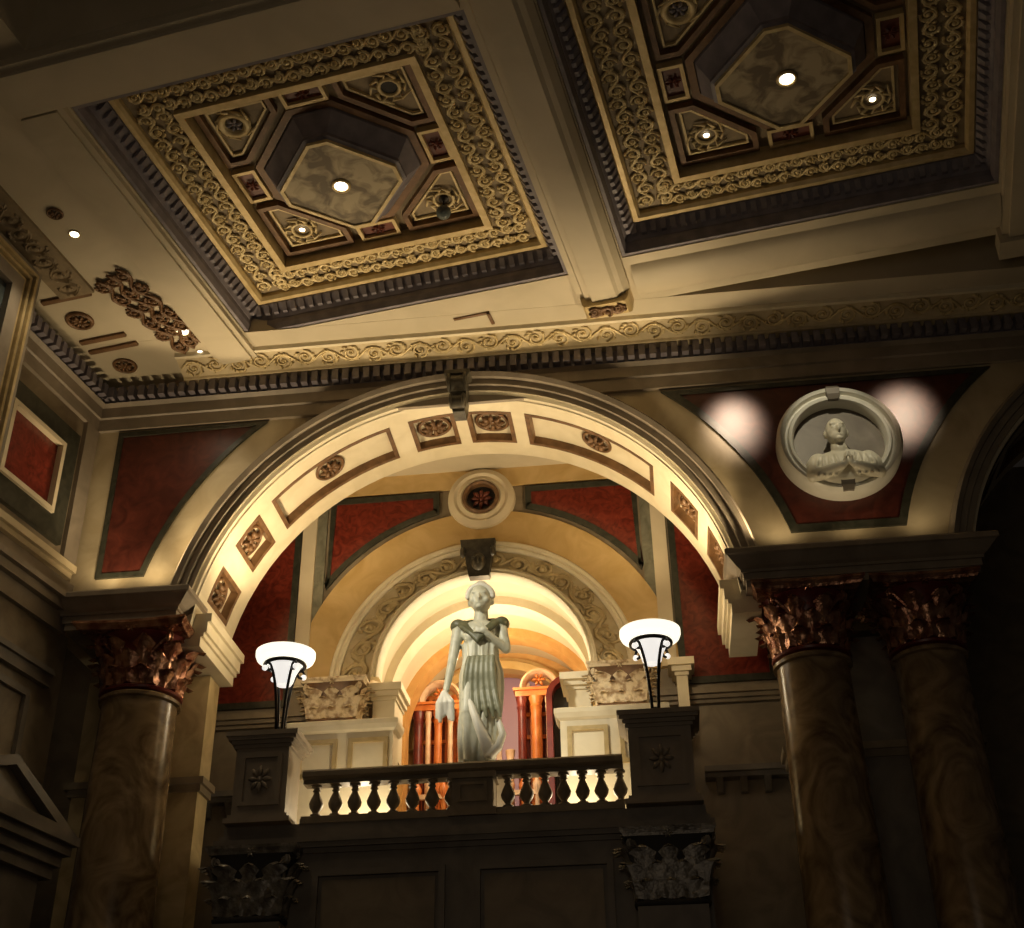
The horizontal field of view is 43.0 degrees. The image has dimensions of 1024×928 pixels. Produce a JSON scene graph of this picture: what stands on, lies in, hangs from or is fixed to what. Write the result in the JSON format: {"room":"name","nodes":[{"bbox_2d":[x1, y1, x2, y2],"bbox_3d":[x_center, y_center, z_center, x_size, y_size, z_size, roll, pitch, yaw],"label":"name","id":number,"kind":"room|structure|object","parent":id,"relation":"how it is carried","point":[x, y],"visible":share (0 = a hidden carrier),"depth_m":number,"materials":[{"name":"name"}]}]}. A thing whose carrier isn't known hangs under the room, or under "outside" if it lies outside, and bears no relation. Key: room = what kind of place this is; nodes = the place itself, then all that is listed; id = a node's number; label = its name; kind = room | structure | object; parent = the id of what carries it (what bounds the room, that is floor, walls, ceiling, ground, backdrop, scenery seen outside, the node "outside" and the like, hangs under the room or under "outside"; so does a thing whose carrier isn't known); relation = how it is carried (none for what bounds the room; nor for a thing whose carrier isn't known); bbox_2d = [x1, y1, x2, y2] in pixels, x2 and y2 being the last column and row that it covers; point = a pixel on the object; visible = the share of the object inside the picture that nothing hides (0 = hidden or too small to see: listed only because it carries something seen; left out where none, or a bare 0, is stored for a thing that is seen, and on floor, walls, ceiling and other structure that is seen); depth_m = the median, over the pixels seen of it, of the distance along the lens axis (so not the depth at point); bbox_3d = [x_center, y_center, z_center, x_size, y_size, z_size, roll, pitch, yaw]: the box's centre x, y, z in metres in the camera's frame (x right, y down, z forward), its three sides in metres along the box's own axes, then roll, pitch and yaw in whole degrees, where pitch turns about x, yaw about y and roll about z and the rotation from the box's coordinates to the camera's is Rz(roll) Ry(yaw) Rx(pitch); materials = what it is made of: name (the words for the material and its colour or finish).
{"room":"grand lobby","nodes":[
{"label":"grand lobby","id":0,"kind":"room"},
{"bbox_2d":[0,364,83,786],"bbox_3d":[-10.094,2.045,15.732,0.600,16.300,14.300,-9,-32,13],"label":"wall","id":1,"kind":"structure","parent":0,"point":[17,626],"depth_m":21.88,"materials":[{"name":"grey stone"}]},
{"bbox_2d":[0,232,41,462],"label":"framed window","id":2,"kind":"structure","parent":1,"relation":"in","point":[20,281],"depth_m":21.25,"materials":[{"name":"paint"}]},
{"bbox_2d":[0,635,54,754],"bbox_3d":[-9.091,2.351,18.002,0.180,2.300,8.800,-9,-32,13],"label":"trim","id":3,"kind":"structure","parent":1,"relation":"attached to","point":[12,656],"depth_m":21.35,"materials":[{"name":"grey stone"}]},
{"bbox_2d":[0,531,73,635],"bbox_3d":[-9.031,0.358,19.298,0.320,0.950,9.000,-9,-32,13],"label":"band","id":4,"kind":"object","parent":1,"relation":"attached to","point":[26,582],"visible":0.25,"depth_m":21.96,"materials":[{"name":"stone"}]},
{"bbox_2d":[0,508,76,579],"bbox_3d":[-8.327,1.154,21.770,0.280,0.230,3.250,-9,-32,13],"label":"ledge","id":5,"kind":"object","parent":1,"relation":"attached to","point":[9,526],"visible":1,"depth_m":22.13,"materials":[{"name":"beige stone"}]},
{"bbox_2d":[0,380,80,545],"bbox_3d":[-8.383,-0.133,22.665,0.160,2.280,2.420,-9,-32,13],"label":"wall panel","id":6,"kind":"object","parent":1,"relation":"attached to","point":[38,461],"visible":0.83,"depth_m":22.84,"materials":[{"name":"paint"}]},
{"bbox_2d":[0,754,80,927],"bbox_3d":[-7.995,7.508,16.817,1.220,8.020,4.958,-9,-32,13],"label":"pediment","id":7,"kind":"object","parent":1,"relation":"attached to","point":[35,837],"visible":1,"depth_m":19.42,"materials":[{"name":"grey stone"}]},
{"bbox_2d":[23,310,111,429],"bbox_3d":[-9.142,-3.290,21.283,0.330,0.850,9.600,-9,-32,13],"label":"crown molding","id":8,"kind":"structure","parent":1,"relation":"attached to","point":[62,371],"depth_m":23.93,"materials":[{"name":"paint"}]},
{"bbox_2d":[60,422,98,565],"bbox_3d":[-7.983,0.584,23.994,0.090,3.000,0.380,-9,-32,13],"label":"pilaster strip","id":9,"kind":"object","parent":1,"relation":"attached to","point":[74,520],"visible":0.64,"depth_m":23.95,"materials":[{"name":"stone"}]},
{"bbox_2d":[455,708,458,761],"bbox_3d":[-1.035,6.843,26.944,0.360,3.650,0.351,-4,-31,5],"label":"carved post","id":10,"kind":"object","parent":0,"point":[457,709],"visible":0.13,"depth_m":27.71,"materials":[{"name":"orange paint"}]},
{"bbox_2d":[414,680,458,713],"bbox_3d":[-1.533,5.024,28.085,1.276,0.658,0.345,-4,-31,5],"label":"arch","id":11,"kind":"object","parent":10,"relation":"on","point":[423,705],"visible":0.6,"depth_m":27.99,"materials":[{"name":"orange paint"}]},
{"bbox_2d":[368,582,582,734],"bbox_3d":[-0.285,5.654,26.160,4.900,6.050,4.180,-4,-31,5],"label":"vault","id":12,"kind":"object","parent":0,"point":[456,595],"visible":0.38,"depth_m":26.57,"materials":[{"name":"paint"}]},
{"bbox_2d":[413,711,423,810],"bbox_3d":[-1.985,6.913,27.033,0.300,3.650,0.292,-4,-31,5],"label":"carved post","id":13,"kind":"object","parent":12,"relation":"attached to","point":[418,716],"visible":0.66,"depth_m":27.61,"materials":[{"name":"red paint"}]},
{"bbox_2d":[424,711,431,809],"bbox_3d":[-1.769,6.897,27.013,0.180,3.650,0.176,-4,-31,5],"label":"carved post","id":14,"kind":"object","parent":12,"relation":"attached to","point":[428,714],"visible":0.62,"depth_m":27.59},
{"bbox_2d":[433,710,442,809],"bbox_3d":[-1.553,6.881,26.993,0.270,3.650,0.263,-4,-31,5],"label":"carved post","id":15,"kind":"object","parent":12,"relation":"attached to","point":[437,726],"visible":0.38,"depth_m":27.48,"materials":[{"name":"orange paint"}]},
{"bbox_2d":[421,695,456,810],"bbox_3d":[-1.382,7.035,27.347,1.170,4.550,0.120,-4,-31,5],"label":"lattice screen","id":16,"kind":"object","parent":12,"relation":"attached to","point":[454,697],"visible":0.09,"depth_m":27.97,"materials":[{"name":"red paint"}]},
{"bbox_2d":[447,720,452,807],"bbox_3d":[-1.294,6.862,26.968,0.180,3.650,0.176,-4,-31,5],"label":"carved post","id":17,"kind":"object","parent":12,"relation":"attached to","point":[450,724],"visible":0.27,"depth_m":27.49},
{"bbox_2d":[415,777,541,810],"bbox_3d":[-0.158,7.457,26.100,3.800,2.500,0.200,-4,-31,5],"label":"railing","id":18,"kind":"object","parent":12,"relation":"attached to","point":[443,788],"visible":0.16,"depth_m":26.56,"materials":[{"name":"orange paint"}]},
{"bbox_2d":[384,596,595,705],"bbox_3d":[-0.386,5.229,25.418,4.420,5.610,0.500,-4,-31,5],"label":"rib","id":19,"kind":"object","parent":12,"relation":"attached to","point":[441,620],"visible":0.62,"depth_m":26.48,"materials":[{"name":"paint"}]},
{"bbox_2d":[396,628,586,811],"bbox_3d":[-0.199,6.050,26.779,4.420,5.610,0.500,-4,-31,5],"label":"rib","id":20,"kind":"object","parent":12,"relation":"attached to","point":[438,661],"visible":0.49,"depth_m":27.72,"materials":[{"name":"orange paint"}]},
{"bbox_2d":[516,696,527,805],"bbox_3d":[0.238,6.664,26.877,0.300,3.850,0.292,-4,-31,5],"label":"carved post","id":21,"kind":"object","parent":12,"relation":"attached to","point":[521,701],"visible":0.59,"depth_m":27.45,"materials":[{"name":"red paint"}]},
{"bbox_2d":[506,749,514,805],"bbox_3d":[-0.013,7.175,26.604,0.240,2.700,0.234,-4,-31,5],"label":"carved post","id":22,"kind":"object","parent":21,"relation":"attached to","point":[510,753],"visible":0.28,"depth_m":27.18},
{"bbox_2d":[529,695,542,804],"bbox_3d":[0.540,6.642,26.849,0.360,3.850,0.351,-4,-31,5],"label":"carved post","id":23,"kind":"object","parent":12,"relation":"attached to","point":[535,700],"visible":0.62,"depth_m":27.42,"materials":[{"name":"orange paint"}]},
{"bbox_2d":[513,668,555,699],"bbox_3d":[0.592,4.722,27.974,1.124,0.598,0.345,-4,-31,5],"label":"lintel","id":24,"kind":"object","parent":23,"relation":"on","point":[522,690],"visible":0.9,"depth_m":27.86,"materials":[{"name":"orange paint"}]},
{"bbox_2d":[546,677,568,803],"bbox_3d":[1.163,5.981,25.663,0.880,3.733,0.350,-4,-31,5],"label":"niche","id":25,"kind":"object","parent":12,"relation":"attached to","point":[554,697],"visible":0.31,"depth_m":26.08,"materials":[{"name":"red paint"}]},
{"bbox_2d":[407,653,593,809],"bbox_3d":[-0.050,6.666,27.886,4.600,5.700,0.250,-4,-31,5],"label":"wall","id":26,"kind":"structure","parent":0,"point":[552,665],"depth_m":29.00,"materials":[{"name":"orange paint"}]},
{"bbox_2d":[408,658,558,752],"bbox_3d":[-0.253,5.199,28.488,4.080,2.040,0.320,-4,-31,5],"label":"trim","id":27,"kind":"structure","parent":26,"relation":"attached to","point":[517,666],"depth_m":28.72,"materials":[{"name":"paint"}]},
{"bbox_2d":[496,678,540,805],"bbox_3d":[-0.159,6.972,28.098,4.000,5.400,0.180,-4,-31,5],"label":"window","id":28,"kind":"structure","parent":26,"relation":"in","point":[509,719],"depth_m":28.91,"materials":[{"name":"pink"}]},
{"bbox_2d":[526,699,546,804],"bbox_3d":[0.827,6.872,27.141,1.220,4.550,0.120,-4,-31,5],"label":"lattice screen","id":29,"kind":"object","parent":26,"relation":"attached to","point":[528,713],"visible":0.02,"depth_m":27.84,"materials":[{"name":"red paint"}]},
{"bbox_2d":[0,0,1023,476],"bbox_3d":[3.097,-6.515,18.331,27.909,2.250,21.476,-9,-32,13],"label":"ceiling","id":30,"kind":"structure","parent":0,"point":[971,259],"depth_m":23.00,"materials":[{"name":"paint"}]},
{"bbox_2d":[0,185,94,299],"bbox_3d":[-8.358,-4.189,20.950,0.670,0.144,4.900,-9,-32,13],"label":"band","id":31,"kind":"object","parent":30,"relation":"attached to","point":[57,272],"visible":1,"depth_m":21.93,"materials":[{"name":"paint"}]},
{"bbox_2d":[46,207,63,219],"bbox_3d":[-7.453,-4.066,21.189,0.280,0.073,0.280,-4,-31,5],"label":"rosette","id":32,"kind":"object","parent":30,"relation":"attached to","point":[56,216],"visible":1,"depth_m":21.16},
{"bbox_2d":[40,293,91,305],"bbox_3d":[-7.907,-2.939,23.059,0.970,0.055,0.100,-9,-32,13],"label":"bar","id":33,"kind":"object","parent":30,"relation":"attached to","point":[56,300],"visible":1,"depth_m":23.07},
{"bbox_2d":[65,312,94,329],"bbox_3d":[-7.856,-2.587,23.619,0.513,0.109,0.514,-4,-31,5],"label":"rosette","id":34,"kind":"object","parent":30,"relation":"attached to","point":[76,322],"visible":1,"depth_m":23.57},
{"bbox_2d":[79,332,126,345],"bbox_3d":[-7.581,-2.324,24.085,0.930,0.055,0.100,-9,-32,13],"label":"bar","id":35,"kind":"object","parent":30,"relation":"attached to","point":[120,334],"visible":1,"depth_m":24.06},
{"bbox_2d":[88,341,138,354],"bbox_3d":[-7.461,-2.176,24.332,1.000,0.055,0.100,-9,-32,13],"label":"bar","id":36,"kind":"object","parent":30,"relation":"attached to","point":[132,343],"visible":1,"depth_m":24.30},
{"bbox_2d":[112,358,136,373],"bbox_3d":[-7.395,-1.863,24.826,0.467,0.102,0.467,-4,-31,5],"label":"rosette","id":37,"kind":"object","parent":30,"relation":"attached to","point":[122,367],"visible":1,"depth_m":24.78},
{"bbox_2d":[15,107,257,364],"bbox_3d":[-6.086,-3.582,21.954,0.800,0.155,6.580,-9,-32,13],"label":"ceiling beam","id":38,"kind":"structure","parent":30,"relation":"attached to","point":[58,134],"depth_m":21.39,"materials":[{"name":"paint"}]},
{"bbox_2d":[94,268,200,353],"bbox_3d":[-6.481,-2.720,23.408,0.883,0.109,2.532,-16,-34,23],"label":"scroll ornament","id":39,"kind":"object","parent":38,"relation":"attached to","point":[178,325],"visible":1,"depth_m":23.31,"materials":[{"name":"wood"}]},
{"bbox_2d":[0,0,459,119],"bbox_3d":[-4.163,-5.914,18.111,6.920,0.205,0.940,-9,-32,13],"label":"ceiling beam","id":40,"kind":"structure","parent":30,"relation":"attached to","point":[228,33],"depth_m":18.09,"materials":[{"name":"paint"}]},
{"bbox_2d":[72,9,567,330],"bbox_3d":[-2.782,-4.673,21.235,6.120,0.840,5.920,-9,-32,13],"label":"coffer","id":41,"kind":"object","parent":30,"relation":"attached to","point":[317,116],"visible":0.98,"depth_m":21.21,"materials":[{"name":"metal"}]},
{"bbox_2d":[217,111,250,137],"bbox_3d":[-4.410,-5.389,20.625,0.538,0.120,0.538,-4,-31,5],"label":"rosette","id":42,"kind":"object","parent":41,"relation":"attached to","point":[246,129],"visible":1,"depth_m":20.59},
{"bbox_2d":[331,179,350,193],"bbox_3d":[-2.779,-4.518,21.141,0.320,0.054,0.320,-4,-31,5],"label":"recessed light","id":43,"kind":"object","parent":41,"relation":"attached to","point":[341,186],"visible":1,"depth_m":21.12,"materials":[{"name":"white"}]},
{"bbox_2d":[377,79,400,96],"bbox_3d":[-1.894,-5.799,20.019,0.376,0.060,0.376,-4,-31,5],"label":"rosette","id":44,"kind":"object","parent":41,"relation":"attached to","point":[386,87],"visible":1,"depth_m":20.03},
{"bbox_2d":[436,195,450,219],"bbox_3d":[-1.160,-4.338,22.075,0.256,0.430,0.250,-4,-31,5],"label":"globe","id":45,"kind":"object","parent":41,"relation":"hanging from","point":[443,212],"visible":1,"depth_m":21.96,"materials":[{"name":"grey glass"}]},
{"bbox_2d":[453,311,494,324],"bbox_3d":[-0.693,-2.621,23.807,0.680,0.035,0.370,-9,-32,13],"label":"joint","id":46,"kind":"object","parent":30,"relation":"attached to","point":[487,313],"visible":1,"depth_m":23.67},
{"bbox_2d":[460,0,633,319],"bbox_3d":[-0.360,-6.459,17.103,0.942,0.438,15.180,-9,-32,13],"label":"ceiling beam","id":47,"kind":"structure","parent":30,"relation":"attached to","point":[510,36],"depth_m":19.77,"materials":[{"name":"paint"}]},
{"bbox_2d":[537,0,1005,256],"bbox_3d":[4.037,-5.876,19.441,6.180,0.840,5.920,-9,-32,13],"label":"coffer","id":48,"kind":"object","parent":30,"relation":"attached to","point":[644,90],"visible":1,"depth_m":20.12,"materials":[{"name":"metal"}]},
{"bbox_2d":[660,0,695,24],"bbox_3d":[2.409,-6.592,18.831,0.538,0.120,0.538,-4,-31,5],"label":"rosette","id":49,"kind":"object","parent":48,"relation":"attached to","point":[692,6],"visible":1,"depth_m":18.83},
{"bbox_2d":[776,70,797,87],"bbox_3d":[4.087,-5.729,19.336,0.320,0.054,0.320,-4,-31,5],"label":"recessed light","id":50,"kind":"object","parent":48,"relation":"attached to","point":[787,78],"visible":1,"depth_m":19.31,"materials":[{"name":"white"}]},
{"bbox_2d":[631,193,1001,294],"bbox_3d":[5.111,-3.651,22.139,6.120,0.170,0.860,-9,-32,13],"label":"ceiling beam","id":51,"kind":"structure","parent":30,"relation":"attached to","point":[980,213],"depth_m":21.97,"materials":[{"name":"paint"}]},
{"bbox_2d":[995,0,1023,259],"bbox_3d":[6.412,-7.500,15.659,0.660,0.350,15.550,-9,-32,13],"label":"ceiling beam","id":52,"kind":"structure","parent":30,"relation":"attached to","point":[1009,237],"depth_m":20.00,"materials":[{"name":"paint"}]},
{"bbox_2d":[30,467,1023,927],"bbox_3d":[5.266,6.799,24.104,31.000,16.400,3.200,-4,-31,5],"label":"wall","id":53,"kind":"structure","parent":0,"point":[760,885],"depth_m":24.55,"materials":[{"name":"brown stone"}]},
{"bbox_2d":[205,790,232,819],"bbox_3d":[-5.814,6.279,23.833,2.600,0.430,0.350,-4,-31,5],"label":"ledge","id":54,"kind":"object","parent":53,"relation":"attached to","point":[220,798],"visible":0.15,"depth_m":23.76,"materials":[{"name":"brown stone"}]},
{"bbox_2d":[207,790,232,806],"bbox_3d":[-5.816,6.172,23.897,2.600,0.180,0.350,-4,-31,5],"label":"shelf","id":55,"kind":"object","parent":54,"relation":"attached to","point":[220,798],"depth_m":23.75,"materials":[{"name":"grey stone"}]},
{"bbox_2d":[217,531,302,710],"bbox_3d":[-5.171,2.791,26.026,1.780,4.450,0.050,-4,-31,5],"label":"wall panel","id":56,"kind":"object","parent":53,"relation":"attached to","point":[269,616],"visible":0.37,"depth_m":25.72,"materials":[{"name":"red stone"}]},
{"bbox_2d":[215,707,366,730],"bbox_3d":[-4.835,4.864,24.652,4.200,0.270,0.180,-4,-31,5],"label":"trim","id":57,"kind":"structure","parent":53,"relation":"attached to","point":[250,720],"depth_m":24.62,"materials":[{"name":"brown stone"}]},
{"bbox_2d":[293,517,318,689],"bbox_3d":[-4.117,2.379,26.100,0.280,4.500,0.100,-4,-31,5],"label":"pilaster strip","id":58,"kind":"object","parent":53,"relation":"attached to","point":[307,571],"visible":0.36,"depth_m":25.98,"materials":[{"name":"paint"}]},
{"bbox_2d":[311,509,328,621],"bbox_3d":[-3.881,2.013,26.323,0.200,3.150,0.040,-4,-31,5],"label":"strip","id":59,"kind":"object","parent":53,"relation":"attached to","point":[319,575],"visible":0.64,"depth_m":26.30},
{"bbox_2d":[324,492,439,590],"bbox_3d":[-2.628,1.563,26.417,2.303,2.060,0.050,-4,-31,5],"label":"spandrel panel","id":60,"kind":"object","parent":53,"relation":"attached to","point":[357,525],"visible":0.98,"depth_m":26.66,"materials":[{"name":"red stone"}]},
{"bbox_2d":[366,681,409,764],"bbox_3d":[-2.378,4.961,24.678,0.700,1.360,0.940,-4,-31,5],"label":"block","id":61,"kind":"object","parent":53,"relation":"attached to","point":[389,699],"visible":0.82,"depth_m":24.58,"materials":[{"name":"beige stone"}]},
{"bbox_2d":[346,464,607,497],"bbox_3d":[-0.588,0.309,26.913,8.600,0.420,0.045,-4,-31,5],"label":"band","id":62,"kind":"object","parent":53,"relation":"attached to","point":[556,473],"visible":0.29,"depth_m":26.92,"materials":[{"name":"paint"}]},
{"bbox_2d":[296,511,678,689],"bbox_3d":[-0.578,2.531,25.486,7.475,3.740,0.699,-4,-31,5],"label":"arch","id":63,"kind":"object","parent":53,"relation":"attached to","point":[353,631],"visible":0.91,"depth_m":25.64,"materials":[{"name":"paint"}]},
{"bbox_2d":[448,469,515,528],"bbox_3d":[-0.632,0.698,26.570,1.400,1.400,0.210,-4,-31,5],"label":"roundel","id":64,"kind":"object","parent":63,"relation":"attached to","point":[481,498],"visible":1,"depth_m":26.52,"materials":[{"name":"paint"}]},
{"bbox_2d":[559,671,594,706],"bbox_3d":[1.296,4.691,24.335,0.700,1.360,0.940,-4,-31,5],"label":"block","id":65,"kind":"object","parent":53,"relation":"attached to","point":[573,688],"visible":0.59,"depth_m":24.23,"materials":[{"name":"beige stone"}]},
{"bbox_2d":[525,480,643,569],"bbox_3d":[1.426,1.265,26.038,2.303,2.060,0.050,-4,-31,5],"label":"spandrel panel","id":66,"kind":"object","parent":53,"relation":"attached to","point":[607,508],"visible":0.98,"depth_m":26.26,"materials":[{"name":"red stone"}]},
{"bbox_2d":[639,496,656,596],"bbox_3d":[2.673,1.531,25.712,0.200,3.150,0.040,-4,-31,5],"label":"strip","id":67,"kind":"object","parent":53,"relation":"attached to","point":[647,546],"visible":0.64,"depth_m":25.66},
{"bbox_2d":[649,503,676,667],"bbox_3d":[2.914,1.862,25.444,0.280,4.500,0.100,-4,-31,5],"label":"pilaster strip","id":68,"kind":"object","parent":53,"relation":"attached to","point":[659,542],"visible":0.43,"depth_m":25.27,"materials":[{"name":"paint"}]},
{"bbox_2d":[667,656,693,706],"bbox_3d":[3.146,4.346,23.818,0.480,1.360,0.940,-4,-31,5],"label":"pilaster","id":69,"kind":"object","parent":53,"relation":"attached to","point":[681,669],"visible":0.64,"depth_m":23.72,"materials":[{"name":"beige stone"}]},
{"bbox_2d":[649,682,779,705],"bbox_3d":[3.705,4.236,23.855,4.200,0.270,0.180,-4,-31,5],"label":"trim","id":70,"kind":"structure","parent":53,"relation":"attached to","point":[761,691],"depth_m":23.80,"materials":[{"name":"brown stone"}]},
{"bbox_2d":[666,517,777,683],"bbox_3d":[3.985,2.117,25.172,1.780,4.450,0.050,-4,-31,5],"label":"wall panel","id":71,"kind":"object","parent":53,"relation":"attached to","point":[695,588],"visible":0.3,"depth_m":24.67,"materials":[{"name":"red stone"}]},
{"bbox_2d":[704,762,790,794],"bbox_3d":[4.712,5.505,22.851,2.600,0.430,0.350,-4,-31,5],"label":"ledge","id":72,"kind":"object","parent":53,"relation":"attached to","point":[766,771],"visible":0.57,"depth_m":22.88,"materials":[{"name":"grey stone"}]},
{"bbox_2d":[704,762,788,781],"bbox_3d":[4.710,5.398,22.915,2.600,0.180,0.350,-4,-31,5],"label":"shelf","id":73,"kind":"object","parent":72,"relation":"attached to","point":[766,771],"depth_m":22.88,"materials":[{"name":"grey stone"}]},
{"bbox_2d":[64,362,1023,672],"bbox_3d":[5.336,0.206,23.840,26.850,5.400,2.000,-4,-31,5],"label":"wall","id":74,"kind":"structure","parent":0,"point":[944,461],"depth_m":23.22,"materials":[{"name":"beige stone"}]},
{"bbox_2d":[95,421,267,579],"bbox_3d":[-6.045,0.636,23.942,2.905,3.100,0.050,-4,-31,5],"label":"spandrel panel","id":75,"kind":"object","parent":74,"relation":"attached to","point":[155,473],"visible":1,"depth_m":24.18,"materials":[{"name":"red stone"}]},
{"bbox_2d":[170,368,761,686],"bbox_3d":[-0.839,0.958,23.933,10.224,5.070,2.715,-4,-31,5],"label":"arch","id":76,"kind":"object","parent":74,"relation":"attached to","point":[374,443],"visible":0.96,"depth_m":24.18,"materials":[{"name":"stone"}]},
{"bbox_2d":[98,283,1023,433],"bbox_3d":[5.218,-2.246,23.602,26.718,1.050,0.950,-4,-31,5],"label":"crown molding","id":77,"kind":"structure","parent":74,"relation":"attached to","point":[978,325],"depth_m":24.05,"materials":[{"name":"paint"}]},
{"bbox_2d":[661,366,989,532],"bbox_3d":[5.690,-0.218,22.842,5.901,3.080,0.050,-4,-31,5],"label":"spandrel panel","id":78,"kind":"object","parent":74,"relation":"attached to","point":[747,417],"visible":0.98,"depth_m":23.14,"materials":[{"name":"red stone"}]},
{"bbox_2d":[776,386,902,500],"bbox_3d":[5.714,-0.398,22.700,2.160,2.160,0.430,-4,-31,5],"label":"roundel","id":79,"kind":"object","parent":78,"relation":"attached to","point":[870,425],"visible":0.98,"depth_m":22.84,"materials":[{"name":"white stone"}]},
{"bbox_2d":[806,418,885,484],"bbox_3d":[5.701,-0.198,22.407,1.333,1.331,0.630,-4,-31,5],"label":"bust","id":80,"kind":"object","parent":79,"relation":"in","point":[836,465],"visible":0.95,"depth_m":22.15,"materials":[{"name":"white stone"}]},
{"bbox_2d":[948,382,1023,532],"bbox_3d":[9.877,0.065,23.088,5.112,4.730,2.320,-4,-31,5],"label":"arch","id":81,"kind":"object","parent":74,"relation":"attached to","point":[999,446],"visible":0.72,"depth_m":22.36,"materials":[{"name":"stone"}]},
{"bbox_3d":[1.664,8.682,10.997,80.000,0.300,52.000,-4,-31,5],"label":"floor","id":82,"kind":"structure","parent":0,"visible":0},
{"bbox_2d":[50,676,218,927],"bbox_3d":[-6.516,8.594,21.179,2.520,10.640,0.650,-4,-31,5],"label":"pier","id":83,"kind":"object","parent":82,"relation":"on","point":[190,789],"visible":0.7,"depth_m":22.55,"materials":[{"name":"beige stone"}]},
{"bbox_2d":[64,614,205,927],"bbox_3d":[-6.345,7.804,20.180,2.157,10.950,2.052,-4,-31,5],"label":"column","id":84,"kind":"structure","parent":82,"relation":"on","point":[144,673],"depth_m":21.32,"materials":[{"name":"brown stone"}]},
{"bbox_2d":[58,584,207,658],"bbox_3d":[-6.761,2.844,23.137,2.610,0.610,1.720,-4,-31,5],"label":"entablature","id":85,"kind":"object","parent":84,"relation":"on","point":[163,600],"visible":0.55,"depth_m":22.57,"materials":[{"name":"stone"}]},
{"bbox_2d":[197,842,309,927],"bbox_3d":[-3.979,9.084,18.623,1.751,7.080,0.687,-4,-31,5],"label":"pilaster","id":86,"kind":"object","parent":82,"relation":"on","point":[250,885],"visible":1,"depth_m":19.97,"materials":[{"name":"grey stone"}]},
{"bbox_2d":[213,804,715,927],"bbox_3d":[-0.602,9.449,19.725,7.930,7.500,2.860,-4,-31,5],"label":"balcony","id":87,"kind":"object","parent":82,"relation":"on","point":[559,869],"visible":0.66,"depth_m":20.10,"materials":[{"name":"grey stone"}]},
{"bbox_2d":[222,728,312,827],"bbox_3d":[-4.039,5.269,21.416,1.200,1.500,1.000,-4,-31,5],"label":"pedestal","id":88,"kind":"object","parent":87,"relation":"on","point":[268,762],"visible":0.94,"depth_m":21.16,"materials":[{"name":"stone"}]},
{"bbox_2d":[256,641,315,728],"bbox_3d":[-3.920,3.961,22.213,1.030,1.560,1.030,-4,-31,5],"label":"lamp","id":89,"kind":"object","parent":88,"relation":"on","point":[285,661],"visible":0.96,"depth_m":22.24,"materials":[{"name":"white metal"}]},
{"bbox_2d":[286,717,403,823],"bbox_3d":[-3.005,5.744,23.057,2.040,2.360,0.600,-4,-31,5],"label":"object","id":90,"kind":"object","parent":87,"relation":"on","point":[370,742],"visible":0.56,"depth_m":23.18,"materials":[{"name":"beige stone"}]},
{"bbox_2d":[294,674,374,721],"bbox_3d":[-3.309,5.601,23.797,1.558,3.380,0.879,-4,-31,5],"label":"capital","id":91,"kind":"object","parent":90,"relation":"on","point":[345,697],"visible":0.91,"depth_m":24.22,"materials":[{"name":"stone"}]},
{"bbox_2d":[299,754,627,823],"bbox_3d":[-0.771,5.284,20.933,5.258,0.880,0.480,-4,-31,5],"label":"balustrade","id":92,"kind":"object","parent":87,"relation":"on","point":[471,791],"visible":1,"depth_m":20.82,"materials":[{"name":"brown stone"}]},
{"bbox_2d":[435,581,510,806],"bbox_3d":[-0.594,4.116,22.585,1.139,4.584,1.070,-18,-35,26],"label":"statue","id":93,"kind":"object","parent":87,"relation":"on","point":[481,733],"visible":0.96,"depth_m":22.45,"materials":[{"name":"grey stone"}]},
{"bbox_2d":[554,702,668,805],"bbox_3d":[1.801,5.390,22.609,2.040,2.360,0.600,-4,-31,5],"label":"pedestal","id":94,"kind":"object","parent":87,"relation":"on","point":[584,730],"visible":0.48,"depth_m":22.78,"materials":[{"name":"beige stone"}]},
{"bbox_2d":[581,658,656,705],"bbox_3d":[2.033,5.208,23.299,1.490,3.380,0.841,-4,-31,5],"label":"capital","id":95,"kind":"object","parent":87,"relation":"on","point":[621,681],"visible":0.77,"depth_m":23.73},
{"bbox_2d":[616,706,703,807],"bbox_3d":[2.396,4.796,20.816,1.320,1.500,1.000,-4,-31,5],"label":"pedestal","id":96,"kind":"object","parent":87,"relation":"on","point":[662,773],"visible":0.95,"depth_m":20.51,"materials":[{"name":"stone"}]},
{"bbox_2d":[619,619,680,707],"bbox_3d":[2.346,3.500,21.628,1.030,1.560,1.030,-4,-31,5],"label":"lamp","id":97,"kind":"object","parent":96,"relation":"on","point":[649,638],"visible":0.87,"depth_m":21.65,"materials":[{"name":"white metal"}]},
{"bbox_2d":[613,822,725,927],"bbox_3d":[2.426,8.613,18.025,1.751,7.080,0.687,-4,-31,5],"label":"pilaster","id":98,"kind":"object","parent":82,"relation":"on","point":[670,874],"visible":1,"depth_m":19.32,"materials":[{"name":"grey stone"}]},
{"bbox_2d":[746,572,893,927],"bbox_3d":[4.995,6.970,19.122,1.988,10.950,1.891,-4,-31,5],"label":"column","id":99,"kind":"structure","parent":82,"relation":"on","point":[806,624],"depth_m":20.14,"materials":[{"name":"brown stone"}]},
{"bbox_2d":[778,636,986,927],"bbox_3d":[6.230,7.657,19.990,3.290,10.640,0.650,-4,-31,5],"label":"pier","id":100,"kind":"object","parent":82,"relation":"on","point":[875,687],"visible":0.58,"depth_m":21.22,"materials":[{"name":"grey stone"}]},
{"bbox_2d":[857,565,1023,927],"bbox_3d":[6.853,6.834,18.948,1.911,10.950,1.817,-4,-31,5],"label":"column","id":101,"kind":"structure","parent":82,"relation":"on","point":[920,618],"depth_m":19.98,"materials":[{"name":"brown stone"}]},
{"bbox_2d":[723,530,998,611],"bbox_3d":[5.826,1.919,21.962,4.420,0.610,1.720,-4,-31,5],"label":"entablature","id":102,"kind":"object","parent":101,"relation":"on","point":[929,552],"visible":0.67,"depth_m":21.40,"materials":[{"name":"stone"}]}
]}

